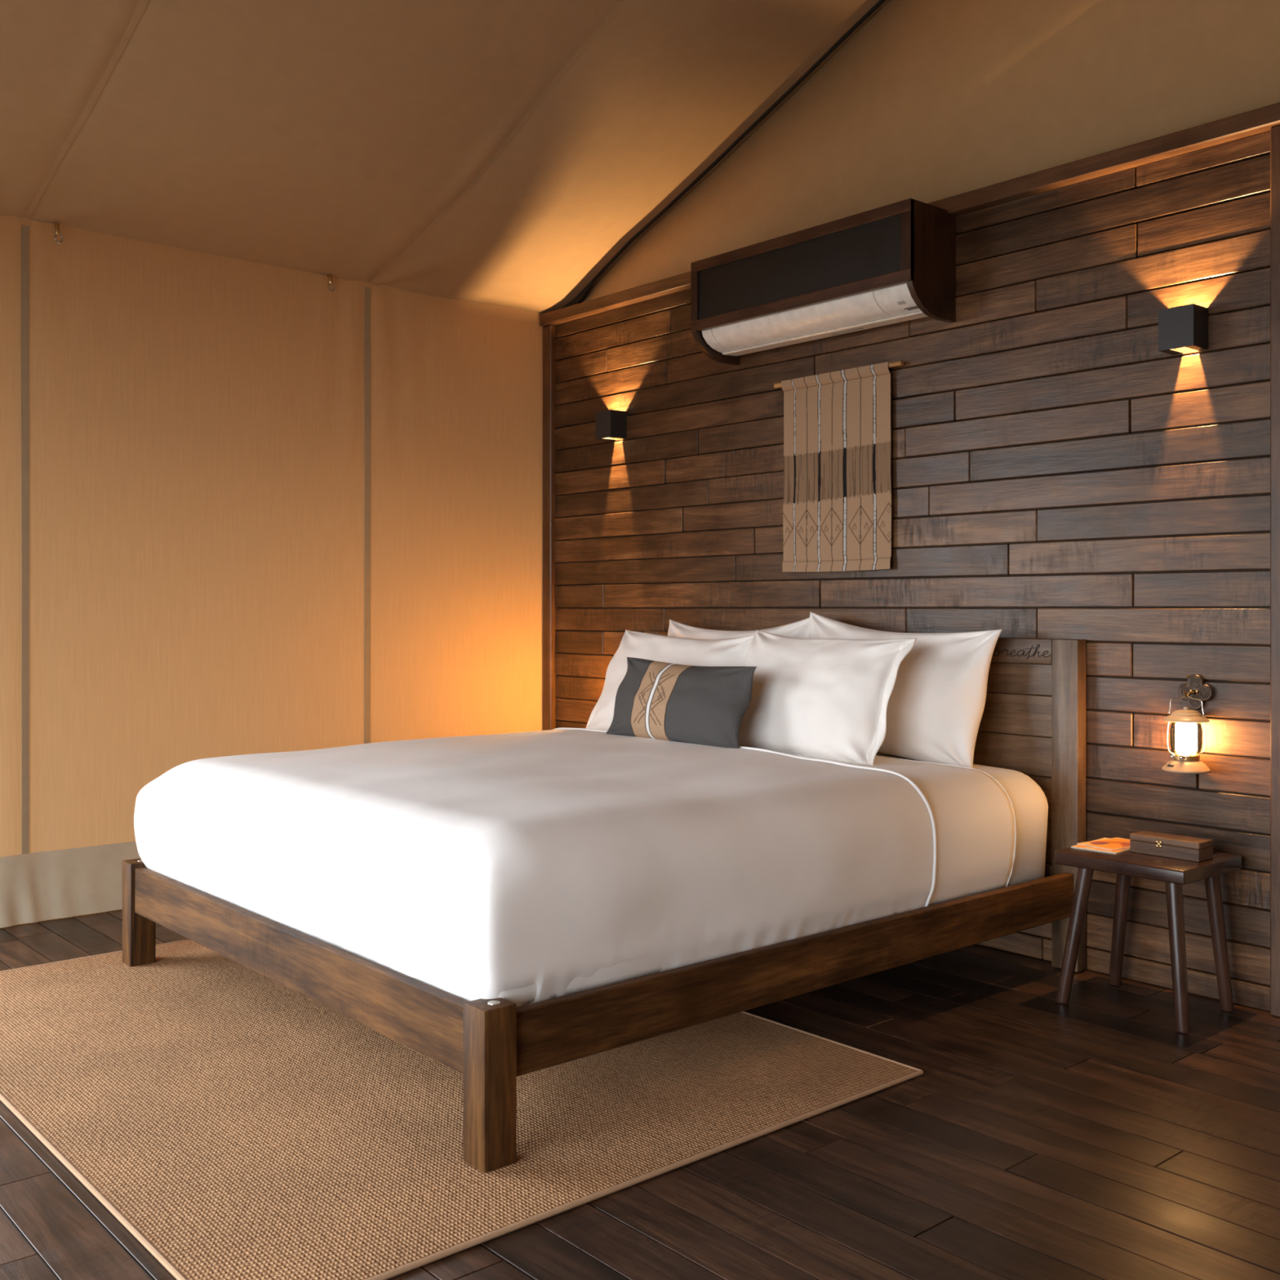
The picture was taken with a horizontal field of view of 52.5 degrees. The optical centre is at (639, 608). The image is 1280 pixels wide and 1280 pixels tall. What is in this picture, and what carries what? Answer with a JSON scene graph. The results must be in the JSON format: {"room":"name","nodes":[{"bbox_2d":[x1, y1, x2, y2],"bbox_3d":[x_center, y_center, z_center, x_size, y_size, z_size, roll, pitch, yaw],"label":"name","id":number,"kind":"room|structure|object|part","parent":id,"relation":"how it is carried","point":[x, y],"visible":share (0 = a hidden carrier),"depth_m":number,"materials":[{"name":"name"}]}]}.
{"room":"tent interior","nodes":[
{"label":"tent interior","id":0,"kind":"room"},
{"bbox_2d":[0,215,542,928],"bbox_3d":[-2.575,-0.125,4.258,5.750,2.550,0.039,0,0,-41],"label":"wall","id":1,"kind":"structure","parent":0,"point":[246,507],"depth_m":5.10,"materials":[{"name":"fabric"}]},
{"bbox_2d":[53,223,62,244],"bbox_3d":[-2.092,-1.347,4.667,0.031,0.078,0.036,0,0,-41],"label":"hook","id":2,"kind":"object","parent":1,"relation":"attached to","point":[56,226],"visible":1,"depth_m":4.65,"materials":[{"name":"gold metal"}]},
{"bbox_2d":[326,273,334,291],"bbox_3d":[-1.280,-1.347,5.370,0.031,0.078,0.036,0,0,-41],"label":"hook","id":3,"kind":"object","parent":1,"relation":"attached to","point":[329,276],"visible":1,"depth_m":5.36,"materials":[{"name":"gold metal"}]},
{"bbox_2d":[0,0,888,313],"bbox_3d":[-0.594,-2.066,1.501,6.423,1.381,6.816,0,0,-41],"label":"ceiling","id":4,"kind":"structure","parent":0,"point":[500,153],"depth_m":4.51,"materials":[{"name":"fabric"}]},
{"bbox_2d":[0,909,1279,1279],"bbox_3d":[-1.553,1.150,0.663,9.150,0.060,7.100,0,0,-41],"label":"floor","id":5,"kind":"structure","parent":0,"point":[1089,1136],"depth_m":2.60,"materials":[{"name":"brown wood"}]},
{"bbox_2d":[0,939,923,1279],"bbox_3d":[-0.745,1.114,3.447,1.726,0.012,2.372,0,0,-41],"label":"rug","id":6,"kind":"object","parent":5,"relation":"on","point":[239,1125],"visible":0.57,"depth_m":2.87,"materials":[{"name":"wicker"}]},
{"bbox_2d":[122,631,1085,1173],"bbox_3d":[-0.124,0.606,4.043,2.227,1.020,2.020,0,0,-41],"label":"bed","id":7,"kind":"object","parent":5,"relation":"on","point":[492,1042],"visible":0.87,"depth_m":3.25,"materials":[{"name":"brown wood"}]},
{"bbox_3d":[-1.572,0.954,4.074,0.078,0.324,0.078,0,0,-41],"label":"leg","id":8,"kind":"part","parent":7,"relation":"part of","materials":[{"name":"brown wood"}]},
{"bbox_3d":[-0.947,0.875,3.331,0.030,0.139,1.864,0,0,-41],"label":"foot rail","id":9,"kind":"part","parent":7,"relation":"part of","materials":[{"name":"brown wood"}]},
{"bbox_3d":[-0.301,0.954,2.605,0.078,0.324,0.078,0,0,-41],"label":"leg","id":10,"kind":"part","parent":7,"relation":"part of","materials":[{"name":"brown wood"}]},
{"bbox_3d":[0.528,0.879,3.307,2.095,0.131,0.030,0,0,-41],"label":"rail","id":11,"kind":"part","parent":7,"relation":"part of","materials":[{"name":"brown wood"}]},
{"bbox_3d":[0.698,0.136,4.754,0.052,0.079,1.840,0,0,-41],"label":"rail","id":12,"kind":"part","parent":7,"relation":"part of","materials":[{"name":"brown wood"}]},
{"bbox_2d":[875,752,1048,904],"bbox_3d":[-0.096,0.679,4.062,2.042,0.380,1.915,0,0,-41],"label":"mattress","id":13,"kind":"object","parent":7,"relation":"on","point":[1029,802],"visible":0.13,"depth_m":3.91,"materials":[{"name":"white fabric"}]},
{"bbox_2d":[667,617,809,639],"bbox_3d":[0.344,0.261,4.971,0.196,0.479,0.817,0,0,-38],"label":"pillow","id":14,"kind":"object","parent":13,"relation":"on","point":[800,629],"visible":0.15,"depth_m":4.97,"materials":[{"name":"white fabric"}]},
{"bbox_2d":[497,751,1016,1004],"bbox_3d":[-0.227,0.652,3.950,1.888,0.360,1.960,0,0,-41],"label":"sheet","id":15,"kind":"object","parent":13,"relation":"on","point":[974,815],"visible":0.12,"depth_m":3.67,"materials":[{"name":"white fabric"}]},
{"bbox_2d":[133,727,937,1007],"bbox_3d":[-0.354,0.637,3.844,1.591,0.388,1.989,0,0,-41],"label":"duvet","id":16,"kind":"object","parent":15,"relation":"on","point":[468,868],"visible":0.98,"depth_m":3.15,"materials":[{"name":"white fabric"}]},
{"bbox_2d":[605,657,756,748],"bbox_3d":[0.128,0.323,4.446,0.159,0.291,0.662,0,0,-39],"label":"cushion","id":17,"kind":"object","parent":16,"relation":"on","point":[704,705],"visible":0.98,"depth_m":4.35,"materials":[{"name":"grey fabric"}]},
{"bbox_2d":[586,629,754,730],"bbox_3d":[0.102,0.298,4.874,0.243,0.423,0.804,0,0,-38],"label":"pillow","id":18,"kind":"object","parent":15,"relation":"on","point":[732,651],"visible":0.48,"depth_m":4.93,"materials":[{"name":"white fabric"}]},
{"bbox_2d":[738,629,915,764],"bbox_3d":[0.567,0.289,4.309,0.252,0.426,0.734,0,0,-40],"label":"pillow","id":19,"kind":"object","parent":15,"relation":"on","point":[825,698],"visible":0.84,"depth_m":4.17,"materials":[{"name":"white fabric"}]},
{"bbox_2d":[808,611,1002,768],"bbox_3d":[0.826,0.266,4.384,0.222,0.508,0.840,0,0,-36],"label":"pillow","id":20,"kind":"object","parent":13,"relation":"on","point":[935,705],"visible":0.56,"depth_m":4.15,"materials":[{"name":"white fabric"}]},
{"bbox_3d":[0.696,0.860,4.753,0.048,0.120,1.840,0,0,-41],"label":"rail","id":21,"kind":"part","parent":7,"relation":"part of","materials":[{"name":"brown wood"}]},
{"bbox_2d":[1054,837,1241,1033],"bbox_3d":[1.425,0.903,3.652,0.335,0.430,0.384,0,0,-41],"label":"side table","id":22,"kind":"object","parent":5,"relation":"on","point":[1175,873],"visible":0.94,"depth_m":3.60,"materials":[{"name":"brown wood"}]},
{"bbox_3d":[1.234,0.919,3.678,0.104,0.398,0.043,0,0,9],"label":"leg","id":23,"kind":"part","parent":22,"relation":"part of","materials":[{"name":"brown wood"}]},
{"bbox_2d":[1071,837,1129,853],"bbox_3d":[1.358,0.685,3.749,0.205,0.004,0.135,0,0,-44],"label":"leaflet","id":24,"kind":"object","parent":22,"relation":"on","point":[1077,846],"visible":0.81,"depth_m":3.68,"materials":[{"name":"paper"}]},
{"bbox_2d":[1076,837,1130,850],"bbox_3d":[1.373,0.681,3.754,0.180,0.003,0.120,0,0,-32],"label":"leaflet","id":25,"kind":"object","parent":24,"relation":"on","point":[1115,843],"visible":0.88,"depth_m":3.75,"materials":[{"name":"paper"}]},
{"bbox_3d":[1.421,0.920,3.837,0.043,0.397,0.089,0,0,-14],"label":"leg","id":26,"kind":"part","parent":22,"relation":"part of","materials":[{"name":"brown wood"}]},
{"bbox_2d":[1129,830,1213,862],"bbox_3d":[1.477,0.662,3.614,0.086,0.052,0.200,0,0,-41],"label":"box","id":27,"kind":"object","parent":22,"relation":"on","point":[1148,842],"visible":1,"depth_m":3.58,"materials":[{"name":"brown wood"}]},
{"bbox_3d":[1.479,0.645,3.615,0.082,0.017,0.200,0,0,-41],"label":"lid","id":28,"kind":"part","parent":27,"relation":"part of","materials":[{"name":"brown wood"}]},
{"bbox_3d":[1.431,0.920,3.459,0.043,0.397,0.088,0,0,0],"label":"leg","id":29,"kind":"part","parent":22,"relation":"part of","materials":[{"name":"brown wood"}]},
{"bbox_3d":[1.612,0.920,3.620,0.081,0.396,0.043,0,0,5],"label":"leg","id":30,"kind":"part","parent":22,"relation":"part of","materials":[{"name":"brown wood"}]},
{"bbox_2d":[554,130,1270,1011],"bbox_3d":[0.679,-0.115,4.831,0.076,2.530,3.460,0,0,-41],"label":"wall","id":31,"kind":"structure","parent":0,"point":[1057,473],"depth_m":4.15,"materials":[{"name":"brown wood"}]},
{"bbox_2d":[542,324,558,730],"bbox_3d":[-0.416,-0.102,6.096,0.060,2.443,0.066,0,0,-41],"label":"trim","id":32,"kind":"structure","parent":31,"relation":"attached to","point":[548,331],"depth_m":6.07,"materials":[{"name":"brown wood"}]},
{"bbox_2d":[595,409,627,440],"bbox_3d":[-0.124,-0.801,5.689,0.096,0.118,0.104,0,0,-41],"label":"wall light","id":33,"kind":"object","parent":31,"relation":"attached to","point":[610,424],"visible":1,"depth_m":5.65,"materials":[{"name":"black metal"}]},
{"bbox_2d":[702,283,928,355],"bbox_3d":[0.639,-1.133,4.697,0.220,0.293,0.985,0,0,-41],"label":"air conditioner","id":34,"kind":"object","parent":31,"relation":"attached to","point":[889,305],"visible":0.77,"depth_m":4.63,"materials":[{"name":"white plastic"}]},
{"bbox_3d":[0.607,-1.138,4.734,0.220,0.284,0.778,0,0,-41],"label":"casing","id":35,"kind":"part","parent":34,"relation":"part of","materials":[{"name":"white plastic"}]},
{"bbox_2d":[690,198,955,365],"bbox_3d":[0.630,-1.149,4.691,0.246,0.367,1.043,0,0,-41],"label":"cover","id":36,"kind":"object","parent":31,"relation":"attached to","point":[911,242],"visible":1,"depth_m":4.46,"materials":[{"name":"brown wood"}]},
{"bbox_3d":[0.297,-1.149,5.078,0.243,0.367,0.022,0,0,-41],"label":"panel","id":37,"kind":"part","parent":36,"relation":"part of","materials":[{"name":"brown wood"}]},
{"bbox_3d":[0.544,-1.085,4.617,0.020,0.040,1.043,0,0,-41],"label":"rail","id":38,"kind":"part","parent":36,"relation":"part of","materials":[{"name":"brown wood"}]},
{"bbox_3d":[0.544,-1.312,4.617,0.020,0.040,1.043,0,0,-41],"label":"rail","id":39,"kind":"part","parent":36,"relation":"part of","materials":[{"name":"brown wood"}]},
{"bbox_3d":[0.965,-1.149,4.306,0.243,0.367,0.022,0,0,-41],"label":"panel","id":40,"kind":"part","parent":36,"relation":"part of","materials":[{"name":"brown wood"}]},
{"bbox_3d":[0.716,-0.853,4.749,0.017,0.019,0.604,0,0,-41],"label":"rod","id":41,"kind":"part","parent":31,"relation":"part of","materials":[{"name":"brown wood"}]},
{"bbox_2d":[539,102,1279,326],"bbox_3d":[0.674,-1.350,4.822,0.080,0.054,3.414,0,0,-41],"label":"trim","id":42,"kind":"structure","parent":31,"relation":"attached to","point":[1260,120],"depth_m":4.02,"materials":[{"name":"brown wood"}]},
{"bbox_2d":[1158,303,1209,355],"bbox_3d":[1.565,-0.801,3.737,0.096,0.118,0.104,0,0,-41],"label":"wall light","id":43,"kind":"object","parent":31,"relation":"attached to","point":[1184,326],"visible":1,"depth_m":3.70,"materials":[{"name":"black metal"}]},
{"bbox_2d":[1177,674,1213,710],"bbox_3d":[1.579,0.242,3.723,0.077,0.103,0.103,0,0,-41],"label":"wall bracket","id":44,"kind":"object","parent":31,"relation":"attached to","point":[1195,687],"visible":0.95,"depth_m":3.73,"materials":[{"name":"brown metal"}]},
{"bbox_2d":[1161,694,1210,773],"bbox_3d":[1.559,0.356,3.705,0.129,0.219,0.129,0,0,-41],"label":"lantern","id":45,"kind":"object","parent":44,"relation":"hanging from","point":[1185,722],"visible":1,"depth_m":3.68,"materials":[{"name":"beige metal"}]},
{"bbox_3d":[1.520,0.423,3.706,0.017,0.017,0.017,0,0,-41],"label":"knob","id":46,"kind":"part","parent":45,"relation":"part of","materials":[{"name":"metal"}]},
{"bbox_3d":[1.534,0.423,3.675,0.017,0.017,0.017,0,0,-41],"label":"knob","id":47,"kind":"part","parent":45,"relation":"part of","materials":[{"name":"metal"}]},
{"bbox_2d":[1163,706,1209,723],"bbox_3d":[1.559,0.301,3.705,0.123,0.043,0.123,0,0,-41],"label":"hood","id":48,"kind":"object","parent":45,"relation":"attached to","point":[1185,715],"depth_m":3.67,"materials":[{"name":"beige metal"}]},
{"bbox_3d":[1.559,0.277,3.705,0.004,0.061,0.104,0,0,-41],"label":"bail handle","id":49,"kind":"part","parent":45,"relation":"part of","materials":[{"name":"metal"}]},
{"bbox_2d":[1270,124,1279,1017],"bbox_3d":[1.776,-0.102,3.563,0.060,2.443,0.068,0,0,-41],"label":"trim","id":50,"kind":"structure","parent":31,"relation":"attached to","point":[1274,131],"depth_m":3.56,"materials":[{"name":"brown wood"}]},
{"bbox_2d":[578,0,1279,303],"bbox_3d":[1.818,-2.017,3.581,0.006,1.473,6.800,0,0,-41],"label":"wall","id":51,"kind":"structure","parent":0,"point":[927,101],"depth_m":4.40,"materials":[{"name":"fabric"}]},
{"bbox_2d":[560,0,885,308],"bbox_3d":[0.677,-2.062,4.848,0.012,1.378,3.392,0,0,-41],"label":"trim","id":52,"kind":"structure","parent":51,"relation":"attached to","point":[582,294],"depth_m":5.21,"materials":[{"name":"brown wood"}]}
]}

